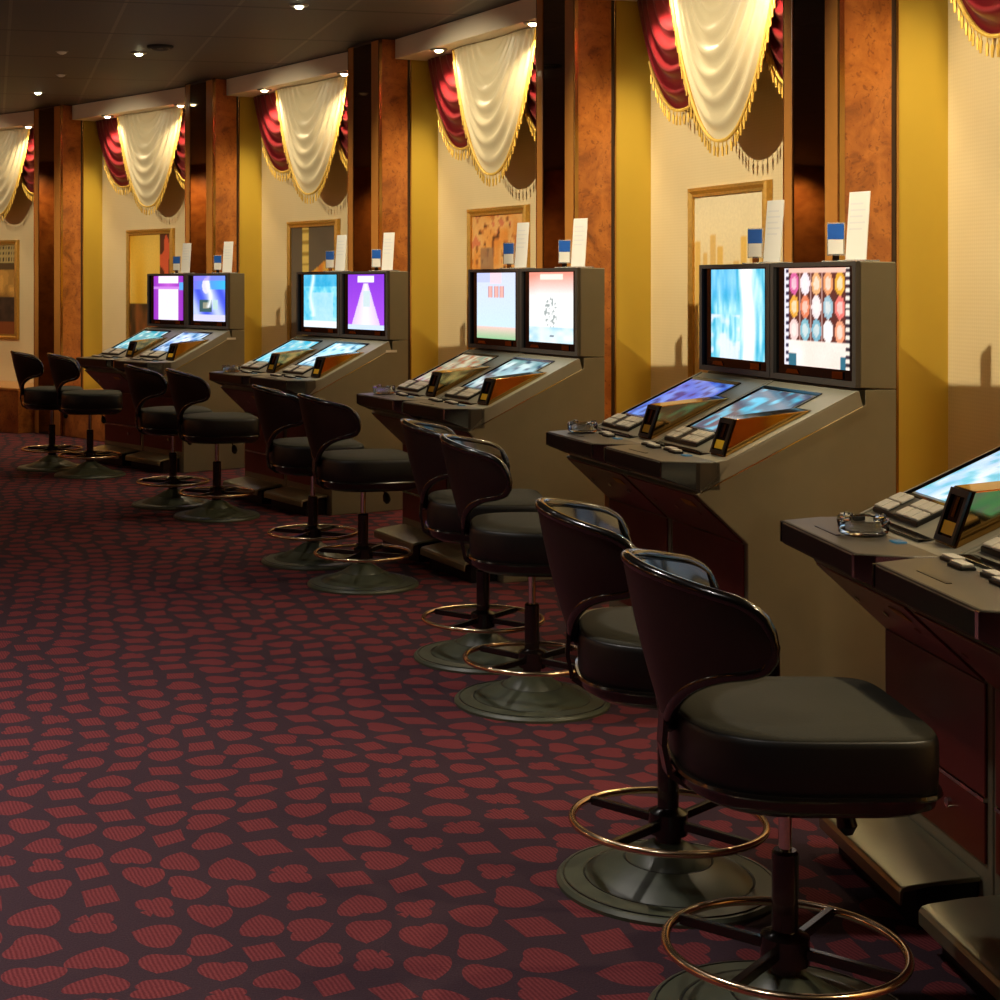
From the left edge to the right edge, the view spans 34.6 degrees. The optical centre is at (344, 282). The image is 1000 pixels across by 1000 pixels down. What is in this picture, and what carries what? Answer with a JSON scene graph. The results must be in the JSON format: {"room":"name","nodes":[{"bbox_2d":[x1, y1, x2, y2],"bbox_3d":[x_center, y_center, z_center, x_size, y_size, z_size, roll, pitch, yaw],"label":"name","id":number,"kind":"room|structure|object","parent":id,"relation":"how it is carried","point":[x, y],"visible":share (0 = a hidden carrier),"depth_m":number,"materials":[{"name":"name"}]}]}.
{"room":"games hall","nodes":[
{"label":"games hall","id":0,"kind":"room"},
{"bbox_2d":[0,180,33,382],"bbox_3d":[-3.364,-0.115,16.105,2.260,3.070,0.080,0,0,42],"label":"wall","id":1,"kind":"structure","parent":0,"point":[18,224],"depth_m":15.93,"materials":[{"name":"beige paint"}]},
{"bbox_2d":[0,240,18,338],"bbox_3d":[-3.546,0.070,16.187,0.720,1.000,0.036,0,0,42],"label":"framed painting","id":2,"kind":"object","parent":1,"relation":"attached to","point":[9,249],"visible":1,"depth_m":16.05,"materials":[{"name":"brown wood"}]},
{"bbox_2d":[0,381,33,433],"bbox_3d":[-3.604,1.208,15.837,1.970,0.425,0.630,0,0,42],"label":"trim","id":3,"kind":"structure","parent":1,"relation":"attached to","point":[14,418],"depth_m":15.05,"materials":[{"name":"brown wood"}]},
{"bbox_2d":[0,111,33,130],"bbox_3d":[-3.506,-1.581,15.946,2.000,0.133,0.343,0,0,42],"label":"trim","id":4,"kind":"structure","parent":1,"relation":"attached to","point":[9,121],"depth_m":15.45,"materials":[{"name":"beige paint"}]},
{"bbox_2d":[0,128,33,221],"bbox_3d":[-3.495,-1.055,15.932,1.937,0.919,0.174,0,0,42],"label":"swag valance","id":5,"kind":"object","parent":1,"relation":"hanging from","point":[16,145],"visible":0.65,"depth_m":15.66,"materials":[{"name":"beige fabric"}]},
{"bbox_2d":[34,105,101,435],"bbox_3d":[-2.601,-0.115,15.077,0.517,3.070,0.463,0,0,-43],"label":"trim","id":6,"kind":"structure","parent":1,"relation":"attached to","point":[67,151],"depth_m":14.90,"materials":[{"name":"brown wood"}]},
{"bbox_2d":[102,153,184,351],"bbox_3d":[-1.600,-0.115,14.293,0.081,3.070,2.260,0,0,-40],"label":"wall","id":7,"kind":"structure","parent":0,"point":[120,213],"depth_m":14.81,"materials":[{"name":"beige paint"}]},
{"bbox_2d":[65,388,104,441],"bbox_3d":[-1.804,1.208,14.120,0.445,0.425,1.970,0,0,-40],"label":"trim","id":8,"kind":"structure","parent":7,"relation":"attached to","point":[75,425],"depth_m":14.49,"materials":[{"name":"brown wood"}]},
{"bbox_2d":[72,87,184,120],"bbox_3d":[-1.763,-1.581,14.155,0.343,0.133,2.000,0,0,-40],"label":"trim","id":9,"kind":"structure","parent":7,"relation":"attached to","point":[159,100],"depth_m":14.08,"materials":[{"name":"beige paint"}]},
{"bbox_2d":[95,107,184,214],"bbox_3d":[-1.754,-1.055,14.139,0.174,0.919,1.937,0,0,-40],"label":"swag valance","id":10,"kind":"object","parent":7,"relation":"hanging from","point":[140,151],"visible":0.78,"depth_m":14.07,"materials":[{"name":"beige fabric"}]},
{"bbox_2d":[126,228,174,338],"bbox_3d":[-1.768,0.050,14.399,0.036,1.070,0.760,0,0,-40],"label":"framed painting","id":11,"kind":"object","parent":7,"relation":"attached to","point":[148,251],"visible":0.59,"depth_m":14.49,"materials":[{"name":"brown wood"}]},
{"bbox_2d":[185,78,261,362],"bbox_3d":[-0.985,-0.115,13.169,0.517,3.070,0.463,0,0,-35],"label":"trim","id":12,"kind":"structure","parent":7,"relation":"attached to","point":[223,143],"depth_m":13.00,"materials":[{"name":"brown wood"}]},
{"bbox_2d":[0,0,519,114],"bbox_3d":[-1.800,-1.700,6.750,15.600,0.100,25.500,0,0,0],"label":"ceiling","id":13,"kind":"structure","parent":0,"point":[218,39],"depth_m":10.67,"materials":[{"name":"grey tile"}]},
{"bbox_2d":[31,91,44,94],"bbox_3d":[-2.658,-1.637,13.770,0.116,0.024,0.116,0,0,0],"label":"recessed light","id":14,"kind":"object","parent":13,"relation":"in","point":[34,92],"visible":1,"depth_m":13.74,"materials":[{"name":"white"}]},
{"bbox_2d":[55,73,66,76],"bbox_3d":[-2.250,-1.639,12.600,0.090,0.023,0.090,0,0,0],"label":"ceiling sensor","id":15,"kind":"object","parent":13,"relation":"attached to","point":[58,74],"visible":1,"depth_m":12.57,"materials":[{"name":"white plastic"}]},
{"bbox_2d":[56,50,67,54],"bbox_3d":[-2.020,-1.639,11.350,0.090,0.023,0.090,0,0,0],"label":"ceiling sensor","id":16,"kind":"object","parent":13,"relation":"attached to","point":[61,52],"visible":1,"depth_m":11.32,"materials":[{"name":"white plastic"}]},
{"bbox_2d":[131,52,146,55],"bbox_3d":[-1.480,-1.637,11.419,0.116,0.024,0.116,0,0,0],"label":"recessed light","id":17,"kind":"object","parent":13,"relation":"in","point":[133,53],"visible":1,"depth_m":11.39,"materials":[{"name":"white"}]},
{"bbox_2d":[147,44,173,50],"bbox_3d":[-1.290,-1.638,11.100,0.190,0.024,0.190,0,0,0],"label":"ceiling vent","id":18,"kind":"object","parent":13,"relation":"in","point":[157,47],"visible":1,"depth_m":11.04,"materials":[{"name":"black metal"}]},
{"bbox_2d":[290,3,308,8],"bbox_3d":[-0.273,-1.637,9.454,0.116,0.024,0.116,0,0,0],"label":"recessed light","id":19,"kind":"object","parent":13,"relation":"in","point":[296,5],"visible":1,"depth_m":9.43,"materials":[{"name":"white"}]},
{"bbox_3d":[1.789,-1.582,7.603,0.343,0.133,2.000,0,0,-17],"label":"trim","id":20,"kind":"structure","parent":13,"relation":"attached to","visible":0},
{"bbox_2d":[637,0,782,156],"bbox_3d":[1.791,-1.055,7.585,0.174,0.919,1.937,0,0,-17],"label":"swag valance","id":21,"kind":"object","parent":20,"relation":"hanging from","point":[706,57],"visible":0.87,"depth_m":7.54,"materials":[{"name":"beige fabric"}]},
{"bbox_3d":[2.338,-1.582,5.164,0.343,0.133,2.000,0,0,-9],"label":"trim","id":22,"kind":"structure","parent":13,"relation":"attached to","visible":0},
{"bbox_2d":[950,0,999,57],"bbox_3d":[2.337,-1.055,5.146,0.174,0.919,1.937,0,0,-9],"label":"swag valance","id":23,"kind":"object","parent":22,"relation":"hanging from","point":[983,16],"visible":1,"depth_m":5.71,"materials":[{"name":"red fabric"}]},
{"bbox_2d":[262,143,347,354],"bbox_3d":[-0.101,-0.115,12.256,0.080,3.070,2.260,0,0,-32],"label":"wall","id":24,"kind":"structure","parent":0,"point":[281,204],"depth_m":12.84,"materials":[{"name":"beige paint"}]},
{"bbox_2d":[257,89,271,92],"bbox_3d":[-0.631,-1.502,12.476,0.116,0.024,0.116,0,0,0],"label":"recessed light","id":25,"kind":"object","parent":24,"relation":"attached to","point":[262,90],"visible":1,"depth_m":12.45,"materials":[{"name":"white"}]},
{"bbox_2d":[226,52,347,96],"bbox_3d":[-0.281,-1.581,12.141,0.343,0.133,2.000,0,0,-32],"label":"trim","id":26,"kind":"structure","parent":24,"relation":"attached to","point":[315,70],"depth_m":12.09,"materials":[{"name":"beige paint"}]},
{"bbox_2d":[253,76,347,203],"bbox_3d":[-0.274,-1.055,12.124,0.174,0.919,1.937,0,0,-32],"label":"swag valance","id":27,"kind":"object","parent":24,"relation":"hanging from","point":[301,126],"visible":0.77,"depth_m":12.05,"materials":[{"name":"beige fabric"}]},
{"bbox_2d":[287,219,339,340],"bbox_3d":[-0.253,0.050,12.384,0.036,1.070,0.760,0,0,-32],"label":"framed painting","id":28,"kind":"object","parent":24,"relation":"attached to","point":[308,242],"visible":0.41,"depth_m":12.48,"materials":[{"name":"brown wood"}]},
{"bbox_2d":[337,72,347,75],"bbox_3d":[-0.004,-1.502,11.488,0.116,0.024,0.116,0,0,0],"label":"recessed light","id":29,"kind":"object","parent":24,"relation":"attached to","point":[338,73],"visible":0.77,"depth_m":11.45,"materials":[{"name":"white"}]},
{"bbox_2d":[348,38,437,379],"bbox_3d":[0.354,-0.115,11.058,0.517,3.070,0.463,0,0,-27],"label":"pillar","id":30,"kind":"structure","parent":24,"relation":"attached to","point":[393,117],"depth_m":10.88,"materials":[{"name":"brown wood"}]},
{"bbox_2d":[438,111,535,364],"bbox_3d":[1.104,-0.115,10.032,0.080,3.070,2.260,0,0,-25],"label":"wall","id":31,"kind":"structure","parent":0,"point":[460,188],"depth_m":10.66,"materials":[{"name":"beige paint"}]},
{"bbox_2d":[430,48,447,52],"bbox_3d":[0.609,-1.502,10.323,0.116,0.024,0.116,0,0,0],"label":"recessed light","id":32,"kind":"object","parent":31,"relation":"attached to","point":[437,50],"visible":1,"depth_m":10.30,"materials":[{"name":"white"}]},
{"bbox_2d":[395,0,535,60],"bbox_3d":[0.910,-1.581,9.943,0.343,0.133,2.000,0,0,-25],"label":"trim","id":33,"kind":"structure","parent":31,"relation":"attached to","point":[509,18],"depth_m":9.91,"materials":[{"name":"beige paint"}]},
{"bbox_2d":[428,26,535,186],"bbox_3d":[0.915,-1.055,9.926,0.174,0.919,1.937,0,0,-25],"label":"swag valance","id":34,"kind":"object","parent":31,"relation":"hanging from","point":[483,90],"visible":0.74,"depth_m":9.86,"materials":[{"name":"beige fabric"}]},
{"bbox_2d":[467,204,529,349],"bbox_3d":[0.971,0.050,10.180,0.036,1.070,0.760,0,0,-25],"label":"framed painting","id":35,"kind":"object","parent":31,"relation":"attached to","point":[488,229],"visible":0.28,"depth_m":10.25,"materials":[{"name":"brown wood"}]},
{"bbox_2d":[523,21,535,25],"bbox_3d":[1.095,-1.502,9.258,0.116,0.024,0.116,0,0,0],"label":"recessed light","id":36,"kind":"object","parent":31,"relation":"attached to","point":[531,23],"visible":0.72,"depth_m":9.23,"materials":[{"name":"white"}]},
{"bbox_2d":[536,0,650,419],"bbox_3d":[1.390,-0.115,8.784,0.517,3.070,0.463,0,0,-19],"label":"pillar","id":37,"kind":"structure","parent":31,"relation":"attached to","point":[593,86],"depth_m":8.58,"materials":[{"name":"brown wood"}]},
{"bbox_2d":[0,432,986,999],"bbox_3d":[-1.800,1.470,6.750,15.600,0.100,25.500,0,0,0],"label":"floor","id":38,"kind":"structure","parent":0,"point":[224,775],"depth_m":4.35,"materials":[{"name":"carpet"}]},
{"bbox_2d":[10,350,82,471],"bbox_3d":[-2.264,0.967,12.154,0.574,0.905,0.523,0,0,-17],"label":"bar stool","id":39,"kind":"object","parent":38,"relation":"on","point":[27,366],"visible":0.94,"depth_m":11.99,"materials":[{"name":"black leather"}]},
{"bbox_2d":[24,386,82,390],"bbox_3d":[-2.227,0.809,12.164,0.437,0.024,0.449,0,0,-13],"label":"seat cushion","id":40,"kind":"object","parent":39,"relation":"on","point":[38,388],"depth_m":12.03,"materials":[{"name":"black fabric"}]},
{"bbox_2d":[47,353,125,479],"bbox_3d":[-1.904,0.967,11.720,0.574,0.905,0.523,0,0,-13],"label":"bar stool","id":41,"kind":"object","parent":38,"relation":"on","point":[64,369],"visible":1,"depth_m":11.55,"materials":[{"name":"black leather"}]},
{"bbox_2d":[62,389,121,394],"bbox_3d":[-1.867,0.809,11.728,0.437,0.024,0.449,0,0,-9],"label":"seat cushion","id":42,"kind":"object","parent":41,"relation":"on","point":[74,392],"depth_m":11.58,"materials":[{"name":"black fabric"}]},
{"bbox_2d":[76,273,190,465],"bbox_3d":[-1.649,0.674,12.653,0.840,1.492,0.597,0,0,-38],"label":"machine","id":43,"kind":"object","parent":38,"relation":"on","point":[166,293],"visible":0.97,"depth_m":12.62,"materials":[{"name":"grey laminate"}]},
{"bbox_2d":[171,256,180,273],"bbox_3d":[-1.359,-0.142,12.854,0.090,0.142,0.058,0,0,9],"label":"sign holder","id":44,"kind":"object","parent":43,"relation":"on","point":[176,259],"visible":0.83,"depth_m":12.85,"materials":[{"name":"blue plastic"}]},
{"bbox_2d":[181,243,190,272],"bbox_3d":[-1.272,-0.194,12.761,0.124,0.245,0.075,0,0,38],"label":"card stand","id":45,"kind":"object","parent":43,"relation":"on","point":[186,252],"visible":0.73,"depth_m":12.76,"materials":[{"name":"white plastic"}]},
{"bbox_2d":[124,364,212,510],"bbox_3d":[-1.123,0.967,10.157,0.574,0.905,0.523,0,0,-19],"label":"bar stool","id":46,"kind":"object","parent":38,"relation":"on","point":[144,384],"visible":0.94,"depth_m":10.00,"materials":[{"name":"black leather"}]},
{"bbox_2d":[141,406,211,412],"bbox_3d":[-1.087,0.809,10.168,0.437,0.024,0.449,0,0,-15],"label":"seat cushion","id":47,"kind":"object","parent":46,"relation":"on","point":[157,409],"depth_m":10.03,"materials":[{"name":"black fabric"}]},
{"bbox_2d":[114,273,244,473],"bbox_3d":[-1.279,0.674,12.179,0.840,1.492,0.599,0,0,-38],"label":"machine","id":48,"kind":"object","parent":38,"relation":"on","point":[215,302],"visible":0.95,"depth_m":12.12,"materials":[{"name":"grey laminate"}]},
{"bbox_2d":[214,255,221,272],"bbox_3d":[-0.990,-0.142,12.381,0.090,0.142,0.058,0,0,3],"label":"sign holder","id":49,"kind":"object","parent":48,"relation":"on","point":[217,258],"visible":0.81,"depth_m":12.37,"materials":[{"name":"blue plastic"}]},
{"bbox_2d":[219,242,236,272],"bbox_3d":[-0.903,-0.194,12.288,0.124,0.245,0.075,0,0,35],"label":"card stand","id":50,"kind":"object","parent":48,"relation":"on","point":[228,246],"visible":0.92,"depth_m":12.28,"materials":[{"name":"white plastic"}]},
{"bbox_2d":[165,368,259,522],"bbox_3d":[-0.802,0.967,9.647,0.574,0.905,0.523,0,0,-17],"label":"bar stool","id":51,"kind":"object","parent":38,"relation":"on","point":[187,389],"visible":1,"depth_m":9.48,"materials":[{"name":"black leather"}]},
{"bbox_2d":[183,412,257,419],"bbox_3d":[-0.765,0.809,9.657,0.437,0.024,0.449,0,0,-13],"label":"seat cushion","id":52,"kind":"object","parent":51,"relation":"on","point":[208,415],"depth_m":9.53,"materials":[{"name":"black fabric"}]},
{"bbox_2d":[209,272,347,503],"bbox_3d":[-0.414,0.674,10.531,0.840,1.492,0.597,0,0,-30],"label":"machine","id":53,"kind":"object","parent":38,"relation":"on","point":[317,293],"visible":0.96,"depth_m":10.52,"materials":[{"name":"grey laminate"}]},
{"bbox_2d":[222,364,239,371],"bbox_3d":[-0.751,0.568,10.515,0.120,0.046,0.120,0,0,0],"label":"ashtray","id":54,"kind":"object","parent":53,"relation":"on","point":[228,368],"visible":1,"depth_m":10.47,"materials":[{"name":"clear glass"}]},
{"bbox_2d":[323,251,334,271],"bbox_3d":[-0.099,-0.142,10.691,0.090,0.142,0.058,0,0,17],"label":"sign holder","id":55,"kind":"object","parent":53,"relation":"on","point":[330,255],"visible":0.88,"depth_m":10.68,"materials":[{"name":"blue plastic"}]},
{"bbox_2d":[331,235,346,271],"bbox_3d":[-0.025,-0.194,10.587,0.075,0.245,0.124,0,0,-44],"label":"card stand","id":56,"kind":"object","parent":53,"relation":"on","point":[341,239],"visible":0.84,"depth_m":10.58,"materials":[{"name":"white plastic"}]},
{"bbox_2d":[252,384,363,570],"bbox_3d":[-0.188,0.967,8.086,0.574,0.905,0.523,0,0,-16],"label":"bar stool","id":57,"kind":"object","parent":38,"relation":"on","point":[278,411],"visible":0.83,"depth_m":7.93,"materials":[{"name":"black leather"}]},
{"bbox_2d":[273,437,362,446],"bbox_3d":[-0.151,0.809,8.095,0.437,0.024,0.449,0,0,-12],"label":"seat cushion","id":58,"kind":"object","parent":57,"relation":"on","point":[294,441],"depth_m":7.96,"materials":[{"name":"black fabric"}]},
{"bbox_2d":[250,271,407,515],"bbox_3d":[-0.113,0.674,10.011,0.840,1.492,0.599,0,0,-30],"label":"machine","id":59,"kind":"object","parent":38,"relation":"on","point":[373,304],"visible":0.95,"depth_m":9.90,"materials":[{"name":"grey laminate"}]},
{"bbox_2d":[369,249,380,270],"bbox_3d":[0.201,-0.142,10.171,0.090,0.142,0.058,0,0,11],"label":"sign holder","id":60,"kind":"object","parent":59,"relation":"on","point":[376,253],"visible":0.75,"depth_m":10.16,"materials":[{"name":"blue plastic"}]},
{"bbox_2d":[377,232,399,270],"bbox_3d":[0.275,-0.194,10.067,0.124,0.245,0.075,0,0,43],"label":"card stand","id":61,"kind":"object","parent":59,"relation":"on","point":[388,238],"visible":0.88,"depth_m":10.06,"materials":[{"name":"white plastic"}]},
{"bbox_2d":[297,393,418,595],"bbox_3d":[0.061,0.967,7.472,0.574,0.905,0.523,0,0,-19],"label":"bar stool","id":62,"kind":"object","parent":38,"relation":"on","point":[326,423],"visible":0.99,"depth_m":7.31,"materials":[{"name":"black leather"}]},
{"bbox_2d":[321,449,408,460],"bbox_3d":[0.097,0.809,7.483,0.437,0.024,0.449,0,0,-15],"label":"seat cushion","id":63,"kind":"object","parent":62,"relation":"on","point":[350,454],"depth_m":7.36,"materials":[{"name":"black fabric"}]},
{"bbox_2d":[357,269,529,561],"bbox_3d":[0.542,0.674,8.393,0.840,1.492,0.597,0,0,-22],"label":"machine","id":64,"kind":"object","parent":38,"relation":"on","point":[493,294],"visible":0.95,"depth_m":8.39,"materials":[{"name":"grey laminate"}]},
{"bbox_2d":[373,385,394,394],"bbox_3d":[0.206,0.568,8.427,0.120,0.046,0.120,0,0,0],"label":"ashtray","id":65,"kind":"object","parent":64,"relation":"on","point":[380,390],"visible":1,"depth_m":8.38,"materials":[{"name":"clear glass"}]},
{"bbox_2d":[499,243,514,268],"bbox_3d":[0.877,-0.142,8.505,0.090,0.142,0.058,0,0,25],"label":"sign holder","id":66,"kind":"object","parent":64,"relation":"on","point":[508,248],"visible":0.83,"depth_m":8.50,"materials":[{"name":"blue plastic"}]},
{"bbox_2d":[509,222,529,268],"bbox_3d":[0.935,-0.194,8.391,0.075,0.245,0.124,0,0,-36],"label":"card stand","id":67,"kind":"object","parent":64,"relation":"on","point":[522,237],"visible":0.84,"depth_m":8.39,"materials":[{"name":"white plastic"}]},
{"bbox_2d":[400,418,552,674],"bbox_3d":[0.496,0.967,6.016,0.574,0.905,0.523,0,0,-4],"label":"bar stool","id":68,"kind":"object","parent":38,"relation":"on","point":[423,443],"visible":0.7,"depth_m":5.91,"materials":[{"name":"black leather"}]},
{"bbox_2d":[428,489,542,505],"bbox_3d":[0.534,0.809,6.018,0.437,0.024,0.449,0,0,0],"label":"seat cushion","id":69,"kind":"object","parent":68,"relation":"on","point":[517,497],"depth_m":5.91,"materials":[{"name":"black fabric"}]},
{"bbox_2d":[402,268,604,582],"bbox_3d":[0.763,0.674,7.835,0.840,1.492,0.597,0,0,-22],"label":"machine","id":70,"kind":"object","parent":38,"relation":"on","point":[512,405],"visible":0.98,"depth_m":7.66,"materials":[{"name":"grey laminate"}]},
{"bbox_2d":[555,240,570,267],"bbox_3d":[1.098,-0.142,7.947,0.090,0.142,0.058,0,0,20],"label":"sign holder","id":71,"kind":"object","parent":70,"relation":"on","point":[564,246],"visible":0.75,"depth_m":7.94,"materials":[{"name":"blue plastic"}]},
{"bbox_2d":[565,218,593,267],"bbox_3d":[1.155,-0.194,7.834,0.075,0.245,0.124,0,0,-39],"label":"card stand","id":72,"kind":"object","parent":70,"relation":"on","point":[578,257],"visible":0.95,"depth_m":7.83,"materials":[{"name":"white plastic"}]},
{"bbox_2d":[439,434,609,723],"bbox_3d":[0.606,0.967,5.380,0.574,0.905,0.523,0,0,1],"label":"bar stool","id":73,"kind":"object","parent":38,"relation":"on","point":[478,470],"visible":0.88,"depth_m":5.25,"materials":[{"name":"black leather"}]},
{"bbox_2d":[471,512,541,533],"bbox_3d":[0.644,0.809,5.378,0.437,0.024,0.449,0,0,5],"label":"seat cushion","id":74,"kind":"object","parent":73,"relation":"on","point":[502,522],"depth_m":5.29,"materials":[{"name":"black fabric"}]},
{"bbox_2d":[535,497,779,928],"bbox_3d":[0.737,0.967,3.757,0.574,0.905,0.523,0,0,2],"label":"bar stool","id":75,"kind":"object","parent":38,"relation":"on","point":[625,877],"visible":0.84,"depth_m":3.65,"materials":[{"name":"black leather"}]},
{"bbox_2d":[579,606,641,647],"bbox_3d":[0.775,0.809,3.755,0.437,0.024,0.449,0,0,6],"label":"seat cushion","id":76,"kind":"object","parent":75,"relation":"on","point":[609,627],"depth_m":3.69,"materials":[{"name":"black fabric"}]},
{"bbox_2d":[546,263,782,619],"bbox_3d":[1.262,0.674,6.176,0.840,1.492,0.597,0,0,-13],"label":"machine","id":77,"kind":"object","parent":38,"relation":"on","point":[734,299],"visible":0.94,"depth_m":6.15,"materials":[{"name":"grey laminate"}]},
{"bbox_2d":[567,420,597,433],"bbox_3d":[0.935,0.568,6.259,0.120,0.046,0.120,0,0,0],"label":"ashtray","id":78,"kind":"object","parent":77,"relation":"on","point":[574,426],"visible":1,"depth_m":6.21,"materials":[{"name":"clear glass"}]},
{"bbox_2d":[742,228,763,263],"bbox_3d":[1.610,-0.142,6.236,0.090,0.142,0.058,0,0,34],"label":"sign holder","id":79,"kind":"object","parent":77,"relation":"on","point":[755,235],"visible":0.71,"depth_m":6.23,"materials":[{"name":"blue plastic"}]},
{"bbox_2d":[756,200,792,263],"bbox_3d":[1.650,-0.194,6.115,0.075,0.245,0.124,0,0,-27],"label":"card stand","id":80,"kind":"object","parent":77,"relation":"on","point":[774,215],"visible":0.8,"depth_m":6.11,"materials":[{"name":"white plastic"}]},
{"bbox_2d":[604,261,895,690],"bbox_3d":[1.397,0.674,5.591,0.840,1.492,0.597,0,0,-13],"label":"machine","id":81,"kind":"object","parent":38,"relation":"on","point":[819,440],"visible":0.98,"depth_m":5.37,"materials":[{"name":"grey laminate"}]},
{"bbox_2d":[822,222,844,261],"bbox_3d":[1.745,-0.142,5.652,0.090,0.142,0.058,0,0,28],"label":"sign holder","id":82,"kind":"object","parent":81,"relation":"on","point":[835,230],"visible":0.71,"depth_m":5.64,"materials":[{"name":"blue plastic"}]},
{"bbox_2d":[837,191,879,261],"bbox_3d":[1.784,-0.194,5.531,0.075,0.245,0.124,0,0,-30],"label":"card stand","id":83,"kind":"object","parent":81,"relation":"on","point":[859,202],"visible":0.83,"depth_m":5.53,"materials":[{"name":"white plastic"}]},
{"bbox_2d":[620,548,943,999],"bbox_3d":[0.816,0.967,3.042,0.574,0.905,0.523,0,0,-4],"label":"bar stool","id":84,"kind":"object","parent":38,"relation":"on","point":[742,738],"visible":1,"depth_m":2.91,"materials":[{"name":"black leather"}]},
{"bbox_2d":[679,676,935,741],"bbox_3d":[0.854,0.809,3.044,0.437,0.024,0.449,0,0,0],"label":"seat cushion","id":85,"kind":"object","parent":84,"relation":"on","point":[768,708],"depth_m":2.96,"materials":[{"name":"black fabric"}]},
{"bbox_2d":[780,446,999,929],"bbox_3d":[1.514,0.674,3.739,0.840,1.492,0.597,0,0,-3],"label":"machine","id":86,"kind":"object","parent":38,"relation":"on","point":[946,852],"visible":0.78,"depth_m":3.62,"materials":[{"name":"laminate"}]},
{"bbox_2d":[837,511,889,537],"bbox_3d":[1.214,0.568,3.728,0.120,0.046,0.120,0,0,0],"label":"ashtray","id":87,"kind":"object","parent":86,"relation":"on","point":[862,526],"visible":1,"depth_m":3.69,"materials":[{"name":"clear glass"}]},
{"bbox_2d":[872,535,999,999],"bbox_3d":[1.546,0.674,3.139,0.840,1.492,0.597,0,0,-3],"label":"machine","id":88,"kind":"object","parent":38,"relation":"on","point":[957,596],"visible":1,"depth_m":3.22,"materials":[{"name":"red laminate"}]},
{"bbox_2d":[651,50,782,396],"bbox_3d":[1.993,-0.115,7.664,0.080,3.070,2.260,0,0,-17],"label":"wall","id":89,"kind":"structure","parent":0,"point":[680,162],"depth_m":8.34,"materials":[{"name":"beige paint"}]},
{"bbox_2d":[605,495,608,507],"bbox_3d":[1.737,1.208,7.588,0.445,0.425,1.970,0,0,-17],"label":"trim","id":90,"kind":"structure","parent":89,"relation":"attached to","point":[606,497],"depth_m":8.18,"materials":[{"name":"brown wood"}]},
{"bbox_2d":[687,179,772,377],"bbox_3d":[1.881,0.050,7.829,0.036,1.070,0.760,0,0,-17],"label":"framed painting","id":91,"kind":"object","parent":89,"relation":"attached to","point":[719,218],"visible":0.3,"depth_m":7.95,"materials":[{"name":"beige paint"}]},
{"bbox_2d":[783,0,947,493],"bbox_3d":[2.105,-0.115,6.388,0.517,3.070,0.463,0,0,-11],"label":"column","id":92,"kind":"structure","parent":89,"relation":"attached to","point":[865,82],"depth_m":6.18,"materials":[{"name":"brown wood"}]},
{"bbox_2d":[948,0,999,469],"bbox_3d":[2.549,-0.115,5.197,0.081,3.070,2.260,0,0,-9],"label":"wall","id":93,"kind":"structure","parent":0,"point":[973,76],"depth_m":6.03,"materials":[{"name":"beige paint"}]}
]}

